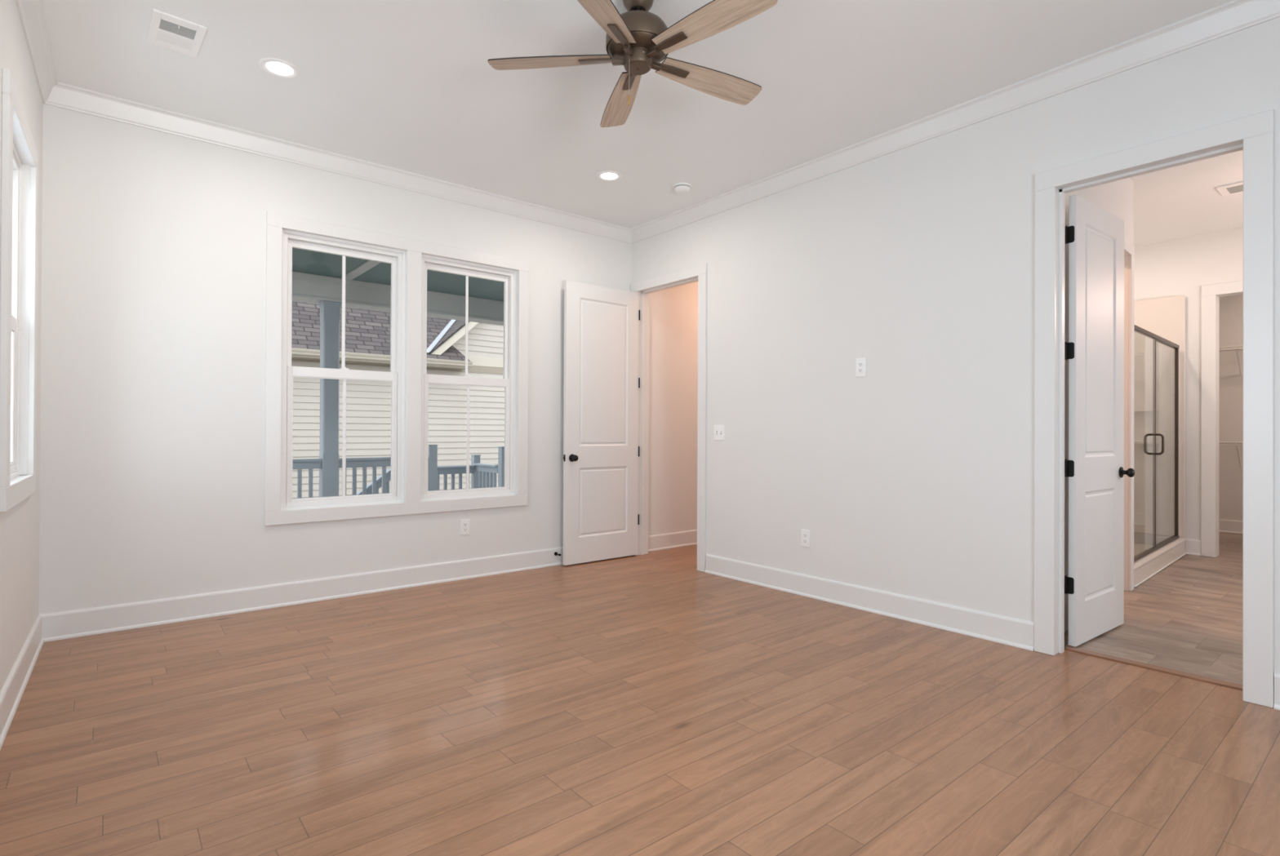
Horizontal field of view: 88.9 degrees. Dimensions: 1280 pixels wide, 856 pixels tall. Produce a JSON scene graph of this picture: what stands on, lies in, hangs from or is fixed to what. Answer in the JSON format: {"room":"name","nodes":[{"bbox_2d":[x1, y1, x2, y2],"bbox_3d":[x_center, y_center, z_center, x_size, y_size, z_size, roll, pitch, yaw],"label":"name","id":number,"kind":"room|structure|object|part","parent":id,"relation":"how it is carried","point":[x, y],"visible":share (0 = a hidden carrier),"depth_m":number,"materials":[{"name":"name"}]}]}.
{"room":"empty bedroom","nodes":[
{"label":"empty bedroom","id":0,"kind":"room"},
{"bbox_2d":[0,0,43,693],"bbox_3d":[-1.163,-0.364,0.750,0.140,3.050,7.000,0,0,-38],"label":"wall","id":1,"kind":"structure","parent":0,"point":[20,525],"depth_m":2.92,"materials":[{"name":"paint"}]},
{"bbox_2d":[0,67,38,512],"bbox_3d":[-2.729,-0.517,2.782,0.153,1.664,0.964,0,0,-38],"label":"window","id":2,"kind":"structure","parent":1,"relation":"in","point":[21,166],"depth_m":3.06,"materials":[{"name":"plastic"}]},
{"bbox_3d":[-2.732,-0.158,2.780,0.030,0.714,0.688,0,0,-38],"label":"sash","id":3,"kind":"part","parent":2,"relation":"part of","materials":[{"name":"plastic"}]},
{"bbox_2d":[0,614,44,750],"bbox_3d":[-1.238,1.088,0.965,0.024,0.148,6.567,0,0,-38],"label":"baseboard","id":4,"kind":"structure","parent":1,"relation":"attached to","point":[11,695],"depth_m":2.81,"materials":[{"name":"wood"}]},
{"bbox_2d":[15,0,57,103],"bbox_3d":[-1.211,-1.830,0.988,0.060,0.116,6.567,0,0,-38],"label":"crown molding","id":5,"kind":"structure","parent":1,"relation":"attached to","point":[30,13],"depth_m":3.10,"materials":[{"name":"wood"}]},
{"bbox_2d":[38,103,697,614],"bbox_3d":[-1.058,-0.344,5.466,6.300,3.050,0.160,0,0,-39],"label":"wall","id":6,"kind":"structure","parent":0,"point":[153,308],"depth_m":4.04,"materials":[{"name":"paint"}]},
{"bbox_2d":[40,546,563,642],"bbox_3d":[-1.671,1.102,4.843,4.117,0.148,0.024,0,0,-39],"label":"baseboard","id":7,"kind":"structure","parent":6,"relation":"attached to","point":[56,626],"depth_m":4.25,"materials":[{"name":"wood"}]},
{"bbox_2d":[44,81,631,243],"bbox_3d":[-1.647,-1.816,4.841,4.117,0.116,0.060,0,0,-39],"label":"crown molding","id":8,"kind":"structure","parent":6,"relation":"attached to","point":[63,95],"depth_m":4.34,"materials":[{"name":"wood"}]},
{"bbox_2d":[264,211,528,525],"bbox_3d":[-1.723,-0.381,4.887,1.926,2.039,0.150,0,0,-39],"label":"window","id":9,"kind":"structure","parent":6,"relation":"in","point":[291,239],"depth_m":4.68,"materials":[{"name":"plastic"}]},
{"bbox_3d":[-2.101,-0.817,4.622,0.720,0.900,0.030,0,0,-39],"label":"sash","id":10,"kind":"part","parent":9,"relation":"part of","materials":[{"name":"plastic"}]},
{"bbox_3d":[-2.083,0.055,4.592,0.728,0.935,0.030,0,0,-39],"label":"sash","id":11,"kind":"part","parent":9,"relation":"part of","materials":[{"name":"plastic"}]},
{"bbox_2d":[460,519,469,535],"bbox_3d":[-1.367,0.776,5.102,0.076,0.122,0.009,0,0,-39],"label":"wall outlet","id":12,"kind":"object","parent":6,"relation":"attached to","point":[464,524],"visible":1,"depth_m":5.10,"materials":[{"name":"white plastic"}]},
{"bbox_2d":[420,253,518,501],"bbox_3d":[-1.369,-0.378,5.189,0.845,1.887,0.134,0,0,-39],"label":"window","id":13,"kind":"structure","parent":6,"relation":"in","point":[509,277],"depth_m":5.24,"materials":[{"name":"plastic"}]},
{"bbox_3d":[-1.384,-0.811,5.210,0.717,0.900,0.030,0,0,-39],"label":"sash","id":14,"kind":"part","parent":13,"relation":"part of","materials":[{"name":"plastic"}]},
{"bbox_3d":[-1.366,0.060,5.181,0.725,0.935,0.030,0,0,-39],"label":"sash","id":15,"kind":"part","parent":13,"relation":"part of","materials":[{"name":"plastic"}]},
{"bbox_2d":[648,529,697,551],"bbox_3d":[0.652,1.120,6.751,1.607,0.148,0.024,0,0,-39],"label":"baseboard","id":16,"kind":"structure","parent":6,"relation":"attached to","point":[682,539],"depth_m":6.48,"materials":[{"name":"wood"}]},
{"bbox_2d":[0,544,1279,855],"bbox_3d":[0.984,1.179,2.782,6.533,0.001,6.950,0,0,-39],"label":"floor","id":17,"kind":"structure","parent":0,"point":[652,704],"depth_m":2.49,"materials":[{"name":"brown wood"}]},
{"bbox_2d":[1064,646,1242,690],"bbox_3d":[2.531,1.185,3.232,0.060,0.010,0.736,0,0,-39],"label":"threshold","id":18,"kind":"object","parent":17,"relation":"on","point":[1166,670],"visible":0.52,"depth_m":3.20,"materials":[{"name":"brown wood"}]},
{"bbox_2d":[40,0,1243,246],"bbox_3d":[2.775,-1.917,4.255,11.133,0.120,6.950,0,0,-39],"label":"ceiling","id":19,"kind":"structure","parent":0,"point":[411,86],"depth_m":3.53,"materials":[{"name":"paint"}]},
{"bbox_2d":[146,8,207,57],"bbox_3d":[-2.215,-1.874,3.114,0.206,0.020,0.320,0,0,-41],"label":"ceiling vent","id":20,"kind":"object","parent":19,"relation":"in","point":[166,30],"visible":1,"depth_m":3.10,"materials":[{"name":"white plastic"}]},
{"bbox_2d":[257,57,300,79],"bbox_3d":[-1.884,-1.878,3.410,0.194,0.006,0.194,0,0,-39],"label":"recessed light","id":21,"kind":"object","parent":19,"relation":"in","point":[277,68],"visible":1,"depth_m":3.40,"materials":[{"name":"white plastic"}]},
{"bbox_2d":[595,170,622,181],"bbox_3d":[-0.229,-1.865,4.832,0.194,0.006,0.194,0,0,-39],"label":"recessed light","id":22,"kind":"object","parent":19,"relation":"in","point":[607,175],"visible":1,"depth_m":4.82,"materials":[{"name":"white plastic"}]},
{"bbox_2d":[487,0,777,127],"bbox_3d":[0.024,-1.620,2.817,1.255,0.510,1.254,0,0,-39],"label":"ceiling fan","id":23,"kind":"object","parent":19,"relation":"hanging from","point":[637,39],"visible":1,"depth_m":2.78,"materials":[{"name":"brown wood"}]},
{"bbox_3d":[-0.394,-1.607,2.859,0.537,0.006,0.142,0,13,6],"label":"blade","id":24,"kind":"part","parent":23,"relation":"part of","materials":[{"name":"brown wood"}]},
{"bbox_3d":[-0.161,-1.591,2.840,0.210,0.022,0.037,0,13,6],"label":"blade arm","id":25,"kind":"part","parent":23,"relation":"part of","materials":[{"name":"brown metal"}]},
{"bbox_3d":[-0.165,-1.607,2.467,0.142,0.006,0.537,14,5,23],"label":"blade","id":26,"kind":"part","parent":23,"relation":"part of","materials":[{"name":"brown wood"}]},
{"bbox_3d":[-0.092,-1.604,3.199,0.142,0.006,0.537,-13,3,-12],"label":"blade","id":27,"kind":"part","parent":23,"relation":"part of","materials":[{"name":"brown wood"}]},
{"bbox_3d":[-0.074,-1.591,2.682,0.037,0.022,0.210,14,5,23],"label":"blade arm","id":28,"kind":"part","parent":23,"relation":"part of","materials":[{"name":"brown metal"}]},
{"bbox_3d":[-0.039,-1.590,2.971,0.037,0.022,0.210,-13,3,-12],"label":"blade arm","id":29,"kind":"part","parent":23,"relation":"part of","materials":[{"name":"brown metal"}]},
{"bbox_3d":[0.103,-1.591,2.717,0.210,0.022,0.037,0,-13,42],"label":"blade arm","id":30,"kind":"part","parent":23,"relation":"part of","materials":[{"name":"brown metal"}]},
{"bbox_3d":[0.124,-1.590,2.895,0.210,0.022,0.037,0,-13,-30],"label":"blade arm","id":31,"kind":"part","parent":23,"relation":"part of","materials":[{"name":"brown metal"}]},
{"bbox_3d":[0.324,-1.603,3.016,0.537,0.006,0.142,0,-13,-30],"label":"blade","id":32,"kind":"part","parent":23,"relation":"part of","materials":[{"name":"brown wood"}]},
{"bbox_3d":[0.279,-1.605,2.564,0.537,0.006,0.142,0,-13,42],"label":"blade","id":33,"kind":"part","parent":23,"relation":"part of","materials":[{"name":"brown wood"}]},
{"bbox_2d":[673,182,691,193],"bbox_3d":[0.325,-1.840,5.025,0.140,0.048,0.140,0,0,-39],"label":"smoke detector","id":34,"kind":"object","parent":19,"relation":"attached to","point":[679,188],"visible":1,"depth_m":4.98,"materials":[{"name":"white plastic"}]},
{"bbox_2d":[1215,181,1243,196],"bbox_3d":[4.587,-1.837,4.973,0.260,0.017,0.260,0,0,-39],"label":"ceiling vent","id":35,"kind":"object","parent":19,"relation":"in","point":[1236,188],"visible":0.58,"depth_m":4.99,"materials":[{"name":"white plastic"}]},
{"bbox_2d":[631,17,1279,673],"bbox_3d":[2.100,-0.337,3.619,0.140,3.050,6.705,0,0,-39],"label":"wall","id":36,"kind":"structure","parent":0,"point":[913,476],"depth_m":4.02,"materials":[{"name":"paint"}]},
{"bbox_2d":[630,262,706,572],"bbox_3d":[0.282,-0.088,5.813,0.160,2.553,0.995,0,0,-39],"label":"door frame","id":37,"kind":"structure","parent":36,"relation":"attached to","point":[698,273],"depth_m":5.76,"materials":[{"name":"wood"}]},
{"bbox_2d":[563,280,639,565],"bbox_3d":[-0.335,-0.044,5.830,0.820,2.436,0.172,0,0,-39],"label":"door","id":38,"kind":"structure","parent":37,"relation":"attached to","point":[602,450],"depth_m":5.80,"materials":[{"name":"wood"}]},
{"bbox_3d":[-0.562,0.257,5.576,0.066,0.066,0.068,0,0,-39],"label":"knob","id":39,"kind":"part","parent":38,"relation":"part of","materials":[{"name":"black metal"}]},
{"bbox_2d":[713,425,724,440],"bbox_3d":[0.635,0.038,5.272,0.020,0.122,0.118,0,0,-39],"label":"light switch","id":40,"kind":"object","parent":36,"relation":"attached to","point":[718,430],"visible":1,"depth_m":5.27,"materials":[{"name":"white plastic"}]},
{"bbox_2d":[800,529,809,547],"bbox_3d":[1.172,0.783,4.620,0.009,0.122,0.076,0,0,-39],"label":"wall outlet","id":41,"kind":"object","parent":36,"relation":"attached to","point":[805,534],"visible":1,"depth_m":4.62,"materials":[{"name":"white plastic"}]},
{"bbox_2d":[855,358,866,377],"bbox_3d":[1.452,-0.397,4.291,0.009,0.122,0.076,0,0,-39],"label":"wall outlet","id":42,"kind":"object","parent":36,"relation":"attached to","point":[860,363],"visible":1,"depth_m":4.29,"materials":[{"name":"white plastic"}]},
{"bbox_2d":[704,554,1034,651],"bbox_3d":[1.321,1.114,4.424,0.024,0.148,2.454,0,0,-39],"label":"baseboard","id":43,"kind":"structure","parent":36,"relation":"attached to","point":[1020,633],"depth_m":4.12,"materials":[{"name":"wood"}]},
{"bbox_2d":[631,0,1279,243],"bbox_3d":[1.985,-1.805,3.615,0.060,0.116,6.565,0,0,-39],"label":"crown molding","id":44,"kind":"structure","parent":36,"relation":"attached to","point":[1233,16],"depth_m":3.57,"materials":[{"name":"wood"}]},
{"bbox_2d":[1034,109,1274,708],"bbox_3d":[2.454,-0.084,3.170,0.160,2.543,0.920,0,0,-39],"label":"door frame","id":45,"kind":"structure","parent":36,"relation":"attached to","point":[1254,134],"depth_m":2.92,"materials":[{"name":"wood"}]},
{"bbox_2d":[1064,194,1134,647],"bbox_3d":[2.627,-0.040,3.741,0.747,2.436,0.172,0,0,-37],"label":"door","id":46,"kind":"structure","parent":45,"relation":"attached to","point":[1095,470],"depth_m":3.69,"materials":[{"name":"wood"}]},
{"bbox_3d":[2.904,0.265,3.884,0.066,0.066,0.068,0,0,-37],"label":"knob","id":47,"kind":"part","parent":46,"relation":"part of","materials":[{"name":"black metal"}]},
{"bbox_2d":[1273,672,1279,710],"bbox_3d":[3.378,1.112,1.920,0.024,0.148,2.179,0,0,-39],"label":"baseboard","id":48,"kind":"structure","parent":36,"relation":"attached to","point":[1277,676],"depth_m":2.75,"materials":[{"name":"wood"}]},
{"bbox_2d":[1064,177,1133,631],"bbox_3d":[2.918,-0.331,4.277,1.997,3.050,0.120,0,0,-42],"label":"wall","id":49,"kind":"structure","parent":0,"point":[1115,197],"depth_m":4.47,"materials":[{"name":"paint"}]},
{"bbox_2d":[1124,237,1134,591],"bbox_3d":[3.252,-0.084,4.563,1.008,2.561,0.138,0,0,-42],"label":"door frame","id":50,"kind":"structure","parent":49,"relation":"attached to","point":[1129,248],"depth_m":4.80,"materials":[{"name":"wood"}]},
{"bbox_2d":[1064,532,1243,684],"bbox_3d":[5.058,1.233,5.190,6.380,0.048,4.400,0,0,-39],"label":"floor","id":51,"kind":"structure","parent":0,"point":[1187,617],"depth_m":4.05,"materials":[{"name":"wood"}]},
{"bbox_2d":[1133,537,1186,587],"bbox_3d":[4.148,1.126,5.937,2.057,0.160,0.982,0,0,-42],"label":"shower pan","id":52,"kind":"object","parent":51,"relation":"on","point":[1148,566],"visible":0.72,"depth_m":5.54,"materials":[{"name":"plastic"}]},
{"bbox_2d":[1133,324,1179,562],"bbox_3d":[4.419,0.123,5.600,1.981,1.846,0.141,0,0,-42],"label":"shower enclosure","id":53,"kind":"object","parent":52,"relation":"on","point":[1139,330],"visible":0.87,"depth_m":5.63,"materials":[{"name":"brown metal"}]},
{"bbox_3d":[4.399,0.138,5.582,0.019,0.184,0.141,0,0,-42],"label":"pull handle","id":54,"kind":"part","parent":53,"relation":"part of","materials":[{"name":"brown metal"}]},
{"bbox_3d":[4.441,0.128,5.628,0.016,1.788,0.020,0,0,-42],"label":"edge post","id":55,"kind":"part","parent":53,"relation":"part of","materials":[{"name":"brown metal"}]},
{"bbox_3d":[4.413,1.034,5.598,1.980,0.024,0.036,0,0,-42],"label":"sill rail","id":56,"kind":"part","parent":53,"relation":"part of","materials":[{"name":"brown metal"}]},
{"bbox_3d":[5.147,0.134,6.254,0.022,1.788,0.026,0,0,-42],"label":"jamb post","id":57,"kind":"part","parent":53,"relation":"part of","materials":[{"name":"brown metal"}]},
{"bbox_2d":[1133,227,1243,557],"bbox_3d":[5.918,-0.312,5.607,0.140,3.050,3.950,0,0,-39],"label":"wall","id":58,"kind":"structure","parent":0,"point":[1178,267],"depth_m":6.25,"materials":[{"name":"paint"}]},
{"bbox_2d":[1184,538,1200,555],"bbox_3d":[5.286,1.139,6.234,0.024,0.148,0.118,0,0,-39],"label":"baseboard","id":59,"kind":"structure","parent":58,"relation":"attached to","point":[1193,547],"depth_m":6.23,"materials":[{"name":"wood"}]},
{"bbox_2d":[1200,280,1243,557],"bbox_3d":[5.688,-0.070,5.869,0.160,2.565,0.956,0,0,-39],"label":"door frame","id":60,"kind":"structure","parent":58,"relation":"attached to","point":[1209,293],"depth_m":6.14,"materials":[{"name":"wood"}]},
{"bbox_2d":[1218,294,1243,520],"bbox_3d":[7.635,-0.299,6.856,0.100,3.050,3.700,0,0,-39],"label":"wall","id":61,"kind":"structure","parent":0,"point":[1231,308],"depth_m":7.64,"materials":[{"name":"paint"}]},
{"bbox_2d":[1218,519,1243,533],"bbox_3d":[7.565,1.151,6.830,0.024,0.148,3.350,0,0,-39],"label":"baseboard","id":62,"kind":"structure","parent":61,"relation":"attached to","point":[1224,526],"depth_m":7.62,"materials":[{"name":"wood"}]},
{"bbox_2d":[1218,441,1243,469],"bbox_3d":[6.942,0.316,7.372,0.311,0.319,1.682,0,0,-39],"label":"wire shelf","id":63,"kind":"object","parent":61,"relation":"attached to","point":[1235,442],"visible":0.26,"depth_m":7.43,"materials":[{"name":"white metal"}]},
{"bbox_3d":[6.939,0.179,7.371,0.303,0.042,1.680,0,0,-39],"label":"rail","id":64,"kind":"part","parent":63,"relation":"part of","materials":[{"name":"white metal"}]},
{"bbox_2d":[1219,345,1243,375],"bbox_3d":[6.947,-0.772,7.376,0.311,0.319,1.682,0,0,-39],"label":"wire shelf","id":65,"kind":"object","parent":61,"relation":"attached to","point":[1240,347],"visible":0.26,"depth_m":7.46,"materials":[{"name":"white metal"}]},
{"bbox_3d":[6.944,-0.909,7.375,0.303,0.042,1.680,0,0,-39],"label":"rail","id":66,"kind":"part","parent":65,"relation":"part of","materials":[{"name":"white metal"}]},
{"label":"outside","id":67,"kind":"structure","parent":0,"visible":0},
{"bbox_3d":[-6.358,2.177,7.717,80.000,0.020,100.000,0,0,-39],"label":"ground","id":68,"kind":"structure","parent":67,"visible":0},
{"bbox_2d":[356,467,391,495],"bbox_3d":[-3.446,1.496,7.133,1.798,2.231,0.090,0,0,-39],"label":"stair railing","id":69,"kind":"object","parent":68,"relation":"on","point":[379,480],"visible":0.03,"depth_m":7.48,"materials":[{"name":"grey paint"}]},
{"bbox_3d":[-3.431,1.051,7.146,1.730,1.300,0.038,0,0,-39],"label":"rail","id":70,"kind":"part","parent":69,"relation":"part of","materials":[{"name":"blue paint"}]},
{"bbox_2d":[291,301,504,498],"bbox_3d":[-7.267,-1.595,15.294,16.170,7.580,7.042,0,0,-39],"label":"neighbor house","id":71,"kind":"structure","parent":68,"relation":"on","point":[367,332],"depth_m":13.22,"materials":[{"name":"beige"}]},
{"bbox_3d":[3.791,-0.318,6.416,2.300,3.050,0.100,0,0,-39],"label":"wall","id":72,"kind":"structure","parent":0,"visible":0},
{"bbox_2d":[1133,295,1185,537],"bbox_3d":[4.173,-0.066,5.970,1.999,2.434,0.975,0,0,-42],"label":"shower surround","id":73,"kind":"object","parent":72,"relation":"attached to","point":[1165,317],"visible":0.35,"depth_m":6.41,"materials":[{"name":"plastic"}]},
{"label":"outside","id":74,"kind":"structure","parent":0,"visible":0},
{"bbox_3d":[-2.256,1.278,5.884,10.000,0.120,2.003,0,0,-39],"label":"floor","id":75,"kind":"structure","parent":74,"visible":0},
{"bbox_2d":[318,300,342,497],"bbox_3d":[-3.078,-0.013,6.460,0.176,2.460,0.176,0,0,-39],"label":"porch column","id":76,"kind":"structure","parent":75,"relation":"on","point":[329,310],"depth_m":6.41,"materials":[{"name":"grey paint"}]},
{"bbox_2d":[292,458,321,498],"bbox_3d":[-3.735,0.709,5.913,1.546,0.825,0.090,0,0,-39],"label":"porch railing","id":77,"kind":"object","parent":76,"relation":"attached to","point":[299,464],"visible":0.16,"depth_m":6.30,"materials":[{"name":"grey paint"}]},
{"bbox_3d":[-3.733,0.359,5.915,1.546,0.070,0.038,0,0,-39],"label":"rail","id":78,"kind":"part","parent":77,"relation":"part of","materials":[{"name":"blue paint"}]},
{"bbox_3d":[-3.733,0.310,5.915,1.546,0.028,0.090,0,0,-39],"label":"cap rail","id":79,"kind":"part","parent":77,"relation":"part of","materials":[{"name":"blue paint"}]},
{"bbox_2d":[292,271,503,325],"bbox_3d":[-2.874,-1.361,6.661,10.000,0.240,0.240,0,0,-39],"label":"beam","id":80,"kind":"structure","parent":76,"relation":"on","point":[306,287],"depth_m":6.68,"materials":[{"name":"grey paint"}]},
{"bbox_2d":[292,248,503,301],"bbox_3d":[-2.329,-1.542,6.000,10.000,0.120,2.273,0,0,-39],"label":"ceiling","id":81,"kind":"structure","parent":80,"relation":"on","point":[304,261],"depth_m":6.31,"materials":[{"name":"teal paint"}]},
{"bbox_2d":[340,260,381,281],"bbox_3d":[-2.332,-1.474,5.750,5.170,0.018,1.875,0,0,-39],"label":"batten","id":82,"kind":"object","parent":81,"relation":"attached to","point":[368,264],"visible":0.21,"depth_m":6.06,"materials":[{"name":"grey paint"}]},
{"bbox_2d":[427,444,437,491],"bbox_3d":[-2.269,0.701,7.098,0.100,1.043,0.100,0,0,-39],"label":"railing post","id":83,"kind":"object","parent":75,"relation":"on","point":[433,449],"visible":0.54,"depth_m":7.06,"materials":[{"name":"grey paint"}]},
{"bbox_2d":[338,457,391,495],"bbox_3d":[-2.667,0.717,6.790,0.908,0.825,0.090,0,0,-39],"label":"porch railing","id":84,"kind":"object","parent":83,"relation":"attached to","point":[374,462],"visible":0.23,"depth_m":6.66,"materials":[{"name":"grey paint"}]},
{"bbox_3d":[-2.666,0.368,6.792,0.908,0.070,0.038,0,0,-39],"label":"rail","id":85,"kind":"part","parent":84,"relation":"part of","materials":[{"name":"blue paint"}]},
{"bbox_3d":[-2.666,0.319,6.792,0.908,0.028,0.090,0,0,-39],"label":"cap rail","id":86,"kind":"part","parent":84,"relation":"part of","materials":[{"name":"blue paint"}]},
{"bbox_2d":[497,446,504,487],"bbox_3d":[-1.613,0.723,7.689,0.100,1.010,0.100,0,0,-39],"label":"railing post","id":87,"kind":"object","parent":75,"relation":"on","point":[500,449],"visible":0.37,"depth_m":7.64,"materials":[{"name":"blue paint"}]},
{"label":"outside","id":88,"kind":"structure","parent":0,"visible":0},
{"bbox_3d":[-2.205,1.456,7.758,1.040,0.140,0.810,0,0,-39],"label":"landing","id":89,"kind":"object","parent":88,"visible":0},
{"bbox_2d":[471,454,480,488],"bbox_3d":[-2.085,0.863,8.271,0.094,1.050,0.094,0,0,-39],"label":"railing post","id":90,"kind":"object","parent":89,"relation":"on","point":[475,459],"visible":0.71,"depth_m":8.23,"materials":[{"name":"blue paint"}]},
{"bbox_2d":[437,465,474,490],"bbox_3d":[-2.427,0.827,7.971,0.820,0.717,0.090,0,0,-39],"label":"porch railing","id":91,"kind":"object","parent":90,"relation":"attached to","point":[445,470],"visible":0.3,"depth_m":8.05,"materials":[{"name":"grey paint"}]},
{"bbox_3d":[-2.426,0.532,7.972,0.820,0.070,0.038,0,0,-39],"label":"rail","id":92,"kind":"part","parent":91,"relation":"part of","materials":[{"name":"blue paint"}]},
{"bbox_3d":[-2.426,0.483,7.973,0.820,0.028,0.090,0,0,-39],"label":"cap rail","id":93,"kind":"part","parent":91,"relation":"part of","materials":[{"name":"blue paint"}]},
{"bbox_2d":[473,462,497,488],"bbox_3d":[-1.876,0.816,8.010,0.090,0.745,0.580,0,0,-39],"label":"porch railing","id":94,"kind":"object","parent":90,"relation":"attached to","point":[487,473],"visible":0.46,"depth_m":8.00,"materials":[{"name":"blue paint"}]},
{"bbox_3d":[-1.875,0.457,8.011,0.090,0.028,0.580,0,0,-39],"label":"cap rail","id":95,"kind":"part","parent":94,"relation":"part of","materials":[{"name":"blue paint"}]},
{"bbox_3d":[-1.875,0.506,8.011,0.038,0.070,0.580,0,0,-39],"label":"rail","id":96,"kind":"part","parent":94,"relation":"part of","materials":[{"name":"blue paint"}]}
]}

